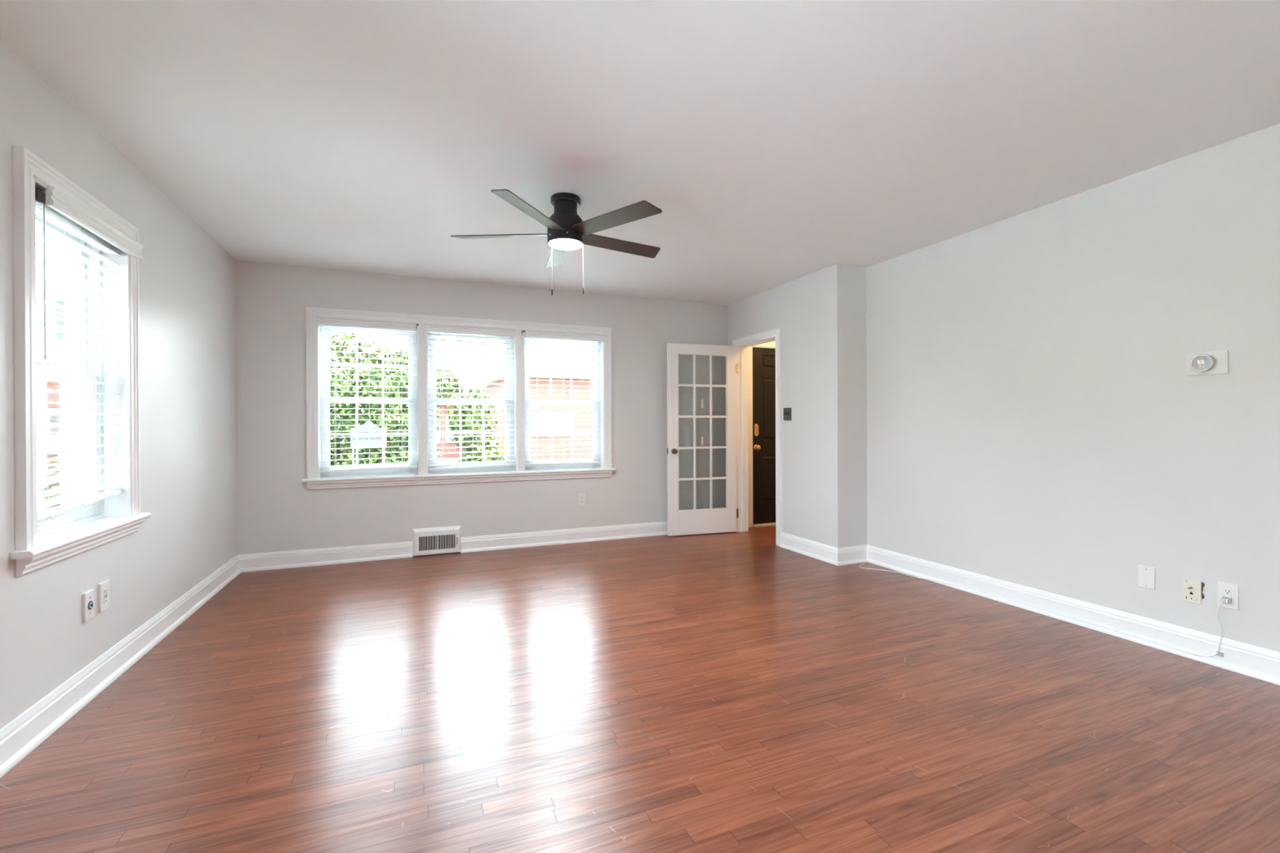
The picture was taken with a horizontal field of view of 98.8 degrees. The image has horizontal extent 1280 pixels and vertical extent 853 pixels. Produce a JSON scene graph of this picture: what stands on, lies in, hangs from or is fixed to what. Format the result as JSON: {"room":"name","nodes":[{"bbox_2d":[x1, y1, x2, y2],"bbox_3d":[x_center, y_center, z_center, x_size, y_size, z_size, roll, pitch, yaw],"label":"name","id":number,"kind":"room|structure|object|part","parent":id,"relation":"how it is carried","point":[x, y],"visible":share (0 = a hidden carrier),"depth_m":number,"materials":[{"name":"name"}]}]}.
{"room":"empty living room","nodes":[
{"label":"empty living room","id":0,"kind":"room"},
{"bbox_2d":[0,38,237,728],"bbox_3d":[-2.098,-0.082,1.361,0.200,2.534,7.023,0,0,-23],"label":"wall","id":1,"kind":"structure","parent":0,"point":[188,332],"depth_m":2.90,"materials":[{"name":"paint"}]},
{"bbox_2d":[9,145,151,577],"bbox_3d":[-2.473,-0.233,2.357,0.252,1.547,0.960,0,0,-23],"label":"window","id":2,"kind":"structure","parent":1,"relation":"in","point":[97,512],"depth_m":2.43,"materials":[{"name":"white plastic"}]},
{"bbox_3d":[-2.545,-0.539,2.327,0.004,0.595,0.572,0,0,-23],"label":"glass pane","id":3,"kind":"part","parent":2,"relation":"part of","materials":[{"name":"clear glass"}]},
{"bbox_3d":[-2.545,-0.545,2.327,0.030,0.686,0.660,0,0,-23],"label":"sash","id":4,"kind":"part","parent":2,"relation":"part of","materials":[{"name":"white plastic"}]},
{"bbox_3d":[-2.504,0.074,2.344,0.004,0.559,0.572,0,0,-23],"label":"glass pane","id":5,"kind":"part","parent":2,"relation":"part of","materials":[{"name":"clear glass"}]},
{"bbox_3d":[-2.504,0.089,2.344,0.030,0.670,0.660,0,0,-23],"label":"sash","id":6,"kind":"part","parent":2,"relation":"part of","materials":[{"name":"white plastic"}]},
{"bbox_3d":[-2.470,0.459,2.359,0.252,0.025,0.960,0,0,-23],"label":"sill","id":7,"kind":"part","parent":2,"relation":"part of","materials":[{"name":"white paint"}]},
{"bbox_2d":[35,183,143,526],"bbox_3d":[-2.450,-0.267,2.430,0.110,1.328,0.832,0,0,-23],"label":"window blind","id":8,"kind":"object","parent":2,"relation":"attached to","point":[55,206],"visible":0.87,"depth_m":2.35,"materials":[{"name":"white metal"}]},
{"bbox_3d":[-2.352,-0.257,2.145,0.055,1.228,0.001,0,0,-23],"label":"ladder cord","id":9,"kind":"part","parent":8,"relation":"part of","materials":[{"name":"white fabric"}]},
{"bbox_3d":[-2.321,0.360,2.170,0.007,0.020,0.085,0,0,-23],"label":"knotted cord","id":10,"kind":"part","parent":8,"relation":"part of","materials":[{"name":"white plastic"}]},
{"bbox_3d":[-2.368,0.371,2.293,0.023,0.052,0.451,0,0,-23],"label":"slack cord","id":11,"kind":"part","parent":8,"relation":"part of","materials":[{"name":"white fabric"}]},
{"bbox_3d":[-2.445,-0.265,2.369,0.055,1.212,0.001,0,0,-23],"label":"ladder cord","id":12,"kind":"part","parent":8,"relation":"part of","materials":[{"name":"white fabric"}]},
{"bbox_3d":[-2.442,0.342,2.370,0.052,0.064,0.710,0,0,-23],"label":"rail","id":13,"kind":"part","parent":8,"relation":"part of","materials":[{"name":"white plastic"}]},
{"bbox_3d":[-2.538,-0.273,2.593,0.055,1.197,0.001,0,0,-23],"label":"ladder cord","id":14,"kind":"part","parent":8,"relation":"part of","materials":[{"name":"white fabric"}]},
{"bbox_2d":[82,589,94,622],"bbox_3d":[-2.408,0.783,2.401,0.016,0.124,0.076,0,0,-23],"label":"cable jack plate","id":15,"kind":"object","parent":1,"relation":"attached to","point":[88,597],"visible":1,"depth_m":2.39,"materials":[{"name":"white plastic"}]},
{"bbox_2d":[97,579,109,613],"bbox_3d":[-2.461,0.779,2.522,0.013,0.130,0.080,0,0,-23],"label":"wall outlet","id":16,"kind":"object","parent":1,"relation":"attached to","point":[104,587],"visible":1,"depth_m":2.51,"materials":[{"name":"white plastic"}]},
{"bbox_2d":[103,587,107,604],"bbox_3d":[-2.456,0.778,2.524,0.003,0.066,0.032,0,0,-23],"label":"socket","id":17,"kind":"object","parent":16,"relation":"attached to","point":[105,589],"depth_m":2.52,"materials":[{"name":"white plastic"}]},
{"bbox_2d":[0,555,240,777],"bbox_3d":[-1.978,1.114,1.385,0.030,0.140,6.673,0,0,-23],"label":"baseboard","id":18,"kind":"structure","parent":1,"relation":"attached to","point":[20,736],"depth_m":2.43,"materials":[{"name":"white paint"}]},
{"bbox_2d":[235,260,775,556],"bbox_3d":[-0.442,-0.098,5.742,6.216,2.534,0.200,0,0,-23],"label":"wall","id":19,"kind":"structure","parent":0,"point":[277,512],"depth_m":5.11,"materials":[{"name":"paint"}]},
{"bbox_2d":[238,541,412,572],"bbox_3d":[-2.658,1.109,4.699,1.314,0.140,0.030,0,0,-23],"label":"baseboard","id":20,"kind":"structure","parent":19,"relation":"attached to","point":[366,553],"depth_m":4.68,"materials":[{"name":"white paint"}]},
{"bbox_2d":[412,525,460,555],"bbox_3d":[-1.857,1.048,5.023,0.414,0.244,0.044,0,0,-23],"label":"air vent","id":21,"kind":"object","parent":19,"relation":"in","point":[436,539],"visible":1,"depth_m":5.01,"materials":[{"name":"white metal"}]},
{"bbox_2d":[302,306,615,489],"bbox_3d":[-1.586,-0.240,5.228,2.782,1.543,0.252,0,0,-23],"label":"window","id":22,"kind":"structure","parent":19,"relation":"in","point":[412,408],"depth_m":4.98,"materials":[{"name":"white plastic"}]},
{"bbox_2d":[315,315,418,472],"bbox_3d":[-2.384,-0.272,4.839,0.810,1.329,0.101,0,0,-23],"label":"window blind","id":23,"kind":"object","parent":22,"relation":"attached to","point":[320,320],"visible":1,"depth_m":4.82,"materials":[{"name":"white plastic"}]},
{"bbox_3d":[-2.643,-0.247,4.756,0.001,1.256,0.055,0,0,-23],"label":"ladder cord","id":24,"kind":"part","parent":23,"relation":"part of","materials":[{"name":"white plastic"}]},
{"bbox_3d":[-2.395,0.375,4.859,0.779,0.035,0.052,0,0,-23],"label":"rail","id":25,"kind":"part","parent":23,"relation":"part of","materials":[{"name":"white plastic"}]},
{"bbox_3d":[-2.397,-0.251,4.858,0.001,1.251,0.055,0,0,-23],"label":"ladder cord","id":26,"kind":"part","parent":23,"relation":"part of","materials":[{"name":"white fabric"}]},
{"bbox_3d":[-2.151,-0.255,4.960,0.001,1.246,0.055,0,0,-23],"label":"ladder cord","id":27,"kind":"part","parent":23,"relation":"part of","materials":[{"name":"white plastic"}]},
{"bbox_3d":[-2.438,-0.551,4.958,0.730,0.686,0.030,0,0,-23],"label":"sash","id":28,"kind":"part","parent":22,"relation":"part of","materials":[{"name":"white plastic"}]},
{"bbox_3d":[-2.420,0.083,4.920,0.730,0.670,0.030,0,0,-23],"label":"sash","id":29,"kind":"part","parent":22,"relation":"part of","materials":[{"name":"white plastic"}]},
{"bbox_3d":[-1.583,0.449,5.230,2.782,0.025,0.252,0,0,-23],"label":"sill","id":30,"kind":"part","parent":22,"relation":"part of","materials":[{"name":"white paint"}]},
{"bbox_2d":[424,322,515,471],"bbox_3d":[-1.590,-0.268,5.168,0.817,1.345,0.101,0,0,-23],"label":"window blind","id":31,"kind":"object","parent":22,"relation":"attached to","point":[432,327],"visible":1,"depth_m":5.17,"materials":[{"name":"white plastic"}]},
{"bbox_3d":[-1.829,-0.244,5.094,0.001,1.271,0.055,0,0,-23],"label":"ladder cord","id":32,"kind":"part","parent":31,"relation":"part of","materials":[{"name":"white fabric"}]},
{"bbox_3d":[-1.582,0.383,5.197,0.778,0.043,0.052,0,0,-23],"label":"rail","id":33,"kind":"part","parent":31,"relation":"part of","materials":[{"name":"white plastic"}]},
{"bbox_3d":[-1.584,-0.249,5.196,0.001,1.263,0.055,0,0,-23],"label":"ladder cord","id":34,"kind":"part","parent":31,"relation":"part of","materials":[{"name":"white fabric"}]},
{"bbox_3d":[-1.338,-0.254,5.297,0.001,1.255,0.055,0,0,-23],"label":"ladder cord","id":35,"kind":"part","parent":31,"relation":"part of","materials":[{"name":"white fabric"}]},
{"bbox_2d":[427,331,514,473],"bbox_3d":[-1.622,-0.246,5.286,0.793,1.364,0.107,0,0,-23],"label":"window","id":36,"kind":"structure","parent":22,"relation":"attached to","point":[429,336],"depth_m":5.25,"materials":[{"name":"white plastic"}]},
{"bbox_3d":[-1.627,-0.555,5.294,0.729,0.686,0.030,0,0,-23],"label":"sash","id":37,"kind":"part","parent":36,"relation":"part of","materials":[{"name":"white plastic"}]},
{"bbox_3d":[-1.608,0.079,5.257,0.729,0.670,0.030,0,0,-23],"label":"sash","id":38,"kind":"part","parent":36,"relation":"part of","materials":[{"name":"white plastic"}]},
{"bbox_2d":[524,337,600,470],"bbox_3d":[-0.805,-0.249,5.625,0.807,1.364,0.107,0,0,-23],"label":"window","id":39,"kind":"structure","parent":22,"relation":"in","point":[595,402],"depth_m":5.63,"materials":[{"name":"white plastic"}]},
{"bbox_3d":[-0.809,-0.558,5.633,0.743,0.686,0.030,0,0,-23],"label":"sash","id":40,"kind":"part","parent":39,"relation":"part of","materials":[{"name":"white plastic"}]},
{"bbox_3d":[-0.791,0.075,5.596,0.743,0.670,0.030,0,0,-23],"label":"sash","id":41,"kind":"part","parent":39,"relation":"part of","materials":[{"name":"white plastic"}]},
{"bbox_2d":[521,328,608,465],"bbox_3d":[-0.749,-0.282,5.517,0.877,1.325,0.101,0,0,-23],"label":"window blind","id":42,"kind":"object","parent":22,"relation":"attached to","point":[529,333],"visible":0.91,"depth_m":5.51,"materials":[{"name":"white plastic"}]},
{"bbox_3d":[-1.016,-0.256,5.431,0.001,1.255,0.055,0,0,-23],"label":"ladder cord","id":43,"kind":"part","parent":42,"relation":"part of","materials":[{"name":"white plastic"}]},
{"bbox_3d":[-0.764,0.371,5.536,0.792,0.019,0.052,0,0,-23],"label":"rail","id":44,"kind":"part","parent":42,"relation":"part of","materials":[{"name":"white plastic"}]},
{"bbox_3d":[-0.766,-0.257,5.535,0.001,1.255,0.055,0,0,-23],"label":"ladder cord","id":45,"kind":"part","parent":42,"relation":"part of","materials":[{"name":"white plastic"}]},
{"bbox_3d":[-0.516,-0.258,5.638,0.001,1.255,0.055,0,0,-23],"label":"ladder cord","id":46,"kind":"part","parent":42,"relation":"part of","materials":[{"name":"white fabric"}]},
{"bbox_3d":[-0.405,-0.269,5.644,0.002,1.215,0.002,0,0,-23],"label":"lift cord","id":47,"kind":"part","parent":42,"relation":"part of","materials":[{"name":"white fabric"}]},
{"bbox_2d":[460,521,667,552],"bbox_3d":[-0.332,1.099,5.664,2.894,0.140,0.030,0,0,-23],"label":"baseboard","id":48,"kind":"structure","parent":19,"relation":"attached to","point":[523,540],"depth_m":5.47,"materials":[{"name":"white paint"}]},
{"bbox_2d":[577,493,585,505],"bbox_3d":[-0.592,0.740,5.568,0.072,0.118,0.008,0,0,-23],"label":"wall outlet","id":49,"kind":"object","parent":19,"relation":"attached to","point":[581,497],"visible":1,"depth_m":5.57,"materials":[{"name":"white plastic"}]},
{"bbox_2d":[747,341,775,527],"bbox_3d":[1.708,0.079,6.537,1.035,2.160,0.120,0,0,-23],"label":"door frame","id":50,"kind":"structure","parent":19,"relation":"attached to","point":[772,344],"depth_m":6.33,"materials":[{"name":"white paint"}]},
{"bbox_2d":[752,346,775,524],"bbox_3d":[1.709,0.106,6.538,0.903,2.063,0.107,0,0,-23],"label":"door","id":51,"kind":"structure","parent":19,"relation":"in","point":[763,358],"depth_m":6.45,"materials":[{"name":"black paint"}]},
{"bbox_3d":[1.364,0.243,6.371,0.064,0.064,0.062,0,0,-23],"label":"knob","id":52,"kind":"part","parent":51,"relation":"part of","materials":[{"name":"gold metal"}]},
{"bbox_3d":[1.544,-0.765,6.487,0.218,0.118,0.009,0,0,-23],"label":"raised panel","id":53,"kind":"part","parent":51,"relation":"part of","materials":[{"name":"black paint"}]},
{"bbox_3d":[1.546,-0.205,6.488,0.218,0.698,0.009,0,0,-23],"label":"raised panel","id":54,"kind":"part","parent":51,"relation":"part of","materials":[{"name":"black paint"}]},
{"bbox_3d":[1.549,0.610,6.490,0.218,0.508,0.009,0,0,-23],"label":"raised panel","id":55,"kind":"part","parent":51,"relation":"part of","materials":[{"name":"black paint"}]},
{"bbox_2d":[0,525,1279,852],"bbox_3d":[0.824,1.231,2.574,6.516,0.120,7.023,0,0,-23],"label":"floor","id":56,"kind":"structure","parent":0,"point":[722,692],"depth_m":2.17,"materials":[{"name":"red wood"}]},
{"bbox_2d":[858,561,1231,657],"bbox_3d":[2.317,0.991,3.627,0.185,0.343,2.247,0,0,-25],"label":"power cord","id":57,"kind":"object","parent":56,"relation":"on","point":[1224,599],"visible":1,"depth_m":2.93,"materials":[{"name":"grey plastic"}]},
{"bbox_2d":[0,0,1279,305],"bbox_3d":[0.814,-1.423,2.568,6.516,0.120,7.023,0,0,-23],"label":"ceiling","id":58,"kind":"structure","parent":0,"point":[776,143],"depth_m":2.40,"materials":[{"name":"paint"}]},
{"bbox_2d":[450,189,662,295],"bbox_3d":[-0.447,-1.062,3.317,1.294,0.596,1.280,0,0,-23],"label":"ceiling fan","id":59,"kind":"object","parent":58,"relation":"hanging from","point":[566,230],"visible":1,"depth_m":3.19,"materials":[{"name":"black metal"}]},
{"bbox_3d":[-0.825,-1.143,3.298,0.596,0.035,0.122,0,0,2],"label":"blade","id":60,"kind":"part","parent":59,"relation":"part of","materials":[{"name":"brown wood"}]},
{"bbox_3d":[-0.584,-1.143,2.918,0.122,0.035,0.596,0,0,20],"label":"blade","id":61,"kind":"part","parent":59,"relation":"part of","materials":[{"name":"brown wood"}]},
{"bbox_3d":[-0.539,-1.145,3.645,0.122,0.035,0.596,0,0,-16],"label":"blade","id":62,"kind":"part","parent":59,"relation":"part of","materials":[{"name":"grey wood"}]},
{"bbox_3d":[-0.337,-0.983,3.254,0.002,0.318,0.002,0,0,-23],"label":"pull chain","id":63,"kind":"part","parent":59,"relation":"part of","materials":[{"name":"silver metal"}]},
{"bbox_3d":[-0.148,-1.145,3.031,0.596,0.035,0.122,0,0,38],"label":"blade","id":64,"kind":"part","parent":59,"relation":"part of","materials":[{"name":"brown wood"}]},
{"bbox_3d":[-0.121,-1.147,3.480,0.596,0.035,0.122,0,0,-34],"label":"blade","id":65,"kind":"part","parent":59,"relation":"part of","materials":[{"name":"brown wood"}]},
{"bbox_2d":[727,267,827,545],"bbox_3d":[1.361,-0.104,5.503,0.120,2.534,1.623,0,0,-23],"label":"wall","id":66,"kind":"structure","parent":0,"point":[798,306],"depth_m":5.05,"materials":[{"name":"paint"}]},
{"bbox_2d":[732,327,782,546],"bbox_3d":[1.264,0.102,5.738,0.160,2.122,0.860,0,0,-23],"label":"door frame","id":67,"kind":"structure","parent":66,"relation":"attached to","point":[742,344],"depth_m":6.04,"materials":[{"name":"white paint"}]},
{"bbox_2d":[666,342,738,536],"bbox_3d":[0.676,0.136,5.916,0.822,2.033,0.148,0,0,-17],"label":"door","id":68,"kind":"structure","parent":67,"relation":"attached to","point":[716,520],"depth_m":5.89,"materials":[{"name":"white paint"}]},
{"bbox_3d":[0.366,0.261,5.771,0.060,0.060,0.054,0,0,-17],"label":"knob","id":69,"kind":"part","parent":68,"relation":"part of","materials":[{"name":"gold metal"}]},
{"bbox_2d":[783,407,791,420],"bbox_3d":[1.398,-0.118,5.231,0.019,0.120,0.118,0,0,-23],"label":"light switch","id":70,"kind":"object","parent":66,"relation":"attached to","point":[787,411],"visible":1,"depth_m":5.23,"materials":[{"name":"grey metal"}]},
{"bbox_2d":[779,532,837,565],"bbox_3d":[1.514,1.093,4.951,0.030,0.140,0.784,0,0,-23],"label":"baseboard","id":71,"kind":"structure","parent":66,"relation":"attached to","point":[820,551],"depth_m":4.92,"materials":[{"name":"white paint"}]},
{"bbox_2d":[826,263,866,547],"bbox_3d":[2.375,-0.107,4.980,1.594,2.534,0.120,0,0,-23],"label":"wall","id":72,"kind":"structure","parent":0,"point":[846,284],"depth_m":4.68,"materials":[{"name":"paint"}]},
{"bbox_2d":[837,544,866,565],"bbox_3d":[1.807,1.093,4.664,0.351,0.140,0.030,0,0,-23],"label":"baseboard","id":73,"kind":"structure","parent":72,"relation":"attached to","point":[852,553],"depth_m":4.66,"materials":[{"name":"white paint"}]},
{"bbox_2d":[866,123,1279,652],"bbox_3d":[2.959,-0.103,2.489,0.120,2.534,4.930,0,0,-23],"label":"wall","id":74,"kind":"structure","parent":0,"point":[1036,419],"depth_m":3.12,"materials":[{"name":"paint"}]},
{"bbox_2d":[866,544,1279,685],"bbox_3d":[2.894,1.094,2.463,0.030,0.140,4.930,0,0,-23],"label":"baseboard","id":75,"kind":"structure","parent":74,"relation":"attached to","point":[1256,662],"depth_m":3.11,"materials":[{"name":"white paint"}]},
{"bbox_2d":[1216,650,1223,657],"bbox_3d":[2.806,1.103,2.658,0.013,0.022,0.026,0,0,-23],"label":"clip","id":76,"kind":"object","parent":75,"relation":"attached to","point":[1220,654],"visible":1,"depth_m":2.65,"materials":[{"name":"grey plastic"}]},
{"bbox_2d":[1137,564,1155,590],"bbox_3d":[2.709,0.806,2.936,0.007,0.116,0.072,0,0,-23],"label":"blank cover plate","id":77,"kind":"object","parent":74,"relation":"attached to","point":[1146,575],"visible":1,"depth_m":2.93,"materials":[{"name":"white plastic"}]},
{"bbox_2d":[1182,577,1204,604],"bbox_3d":[2.770,0.830,2.754,0.038,0.116,0.084,0,0,-23],"label":"jack plate","id":78,"kind":"object","parent":74,"relation":"attached to","point":[1193,589],"visible":1,"depth_m":2.76,"materials":[{"name":"beige plastic"}]},
{"bbox_2d":[1186,350,1228,375],"bbox_3d":[2.785,-0.312,2.704,0.034,0.112,0.152,0,0,-23],"label":"thermostat","id":79,"kind":"object","parent":74,"relation":"attached to","point":[1213,362],"visible":1,"depth_m":2.69,"materials":[{"name":"white plastic"}]},
{"bbox_2d":[1217,581,1238,610],"bbox_3d":[2.830,0.815,2.643,0.008,0.120,0.074,0,0,-23],"label":"wall outlet","id":80,"kind":"object","parent":74,"relation":"attached to","point":[1229,590],"visible":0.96,"depth_m":2.64,"materials":[{"name":"white plastic"}]},
{"bbox_2d":[1222,588,1232,595],"bbox_3d":[2.827,0.795,2.642,0.003,0.027,0.034,0,0,-23],"label":"socket","id":81,"kind":"object","parent":80,"relation":"attached to","point":[1225,591],"depth_m":2.64,"materials":[{"name":"white plastic"}]},
{"label":"outside","id":82,"kind":"structure","parent":0,"visible":0},
{"bbox_2d":[337,444,485,463],"bbox_3d":[-5.741,1.996,13.859,120.000,0.150,110.000,0,0,-23],"label":"lawn","id":83,"kind":"structure","parent":82,"point":[451,460],"depth_m":30.45,"materials":[{"name":"green plant"}]},
{"bbox_2d":[350,420,386,464],"bbox_3d":[-3.370,0.927,6.829,0.400,2.000,0.024,0,0,-23],"label":"sign","id":84,"kind":"object","parent":83,"relation":"on","point":[368,429],"visible":0.58,"depth_m":6.82,"materials":[{"name":"grey"}]},
{"bbox_2d":[329,360,441,466],"bbox_3d":[-4.522,0.448,8.081,3.088,2.874,1.452,0,0,-23],"label":"tree","id":85,"kind":"object","parent":83,"relation":"on","point":[404,393],"visible":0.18,"depth_m":8.00,"materials":[{"name":"green plant"}]},
{"bbox_2d":[330,331,462,463],"bbox_3d":[-5.873,-0.167,12.075,3.822,4.185,2.218,0,0,-23],"label":"tree","id":86,"kind":"object","parent":83,"relation":"on","point":[345,337],"visible":0.16,"depth_m":11.80,"materials":[{"name":"green plant"}]},
{"bbox_2d":[330,379,468,460],"bbox_3d":[-15.719,-0.563,34.619,9.100,4.950,8.800,0,0,-23],"label":"brick house","id":87,"kind":"structure","parent":83,"relation":"on","point":[441,406],"depth_m":32.09,"materials":[{"name":"red brick"}]},
{"bbox_3d":[-10.924,0.199,32.205,0.600,1.200,0.015,0,0,-23],"label":"pane","id":88,"kind":"part","parent":87,"relation":"part of","materials":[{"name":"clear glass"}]},
{"bbox_2d":[446,381,505,462],"bbox_3d":[-2.694,0.570,9.324,1.113,2.699,1.299,0,0,-23],"label":"shrub","id":89,"kind":"object","parent":83,"relation":"on","point":[463,391],"visible":0.22,"depth_m":9.23,"materials":[{"name":"green plant"}]},
{"bbox_3d":[-2.669,0.943,9.307,0.169,1.953,0.070,0,0,4],"label":"stem","id":90,"kind":"part","parent":89,"relation":"part of","materials":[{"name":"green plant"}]},
{"bbox_2d":[480,353,592,459],"bbox_3d":[-3.709,-1.077,32.023,9.900,5.900,8.800,0,0,-23],"label":"brick house","id":91,"kind":"structure","parent":83,"relation":"on","point":[582,391],"depth_m":27.74,"materials":[{"name":"red"}]},
{"bbox_3d":[-4.456,-0.114,27.310,1.800,0.900,0.015,0,0,-23],"label":"pane","id":92,"kind":"part","parent":91,"relation":"part of","materials":[{"name":"white glass"}]}
]}

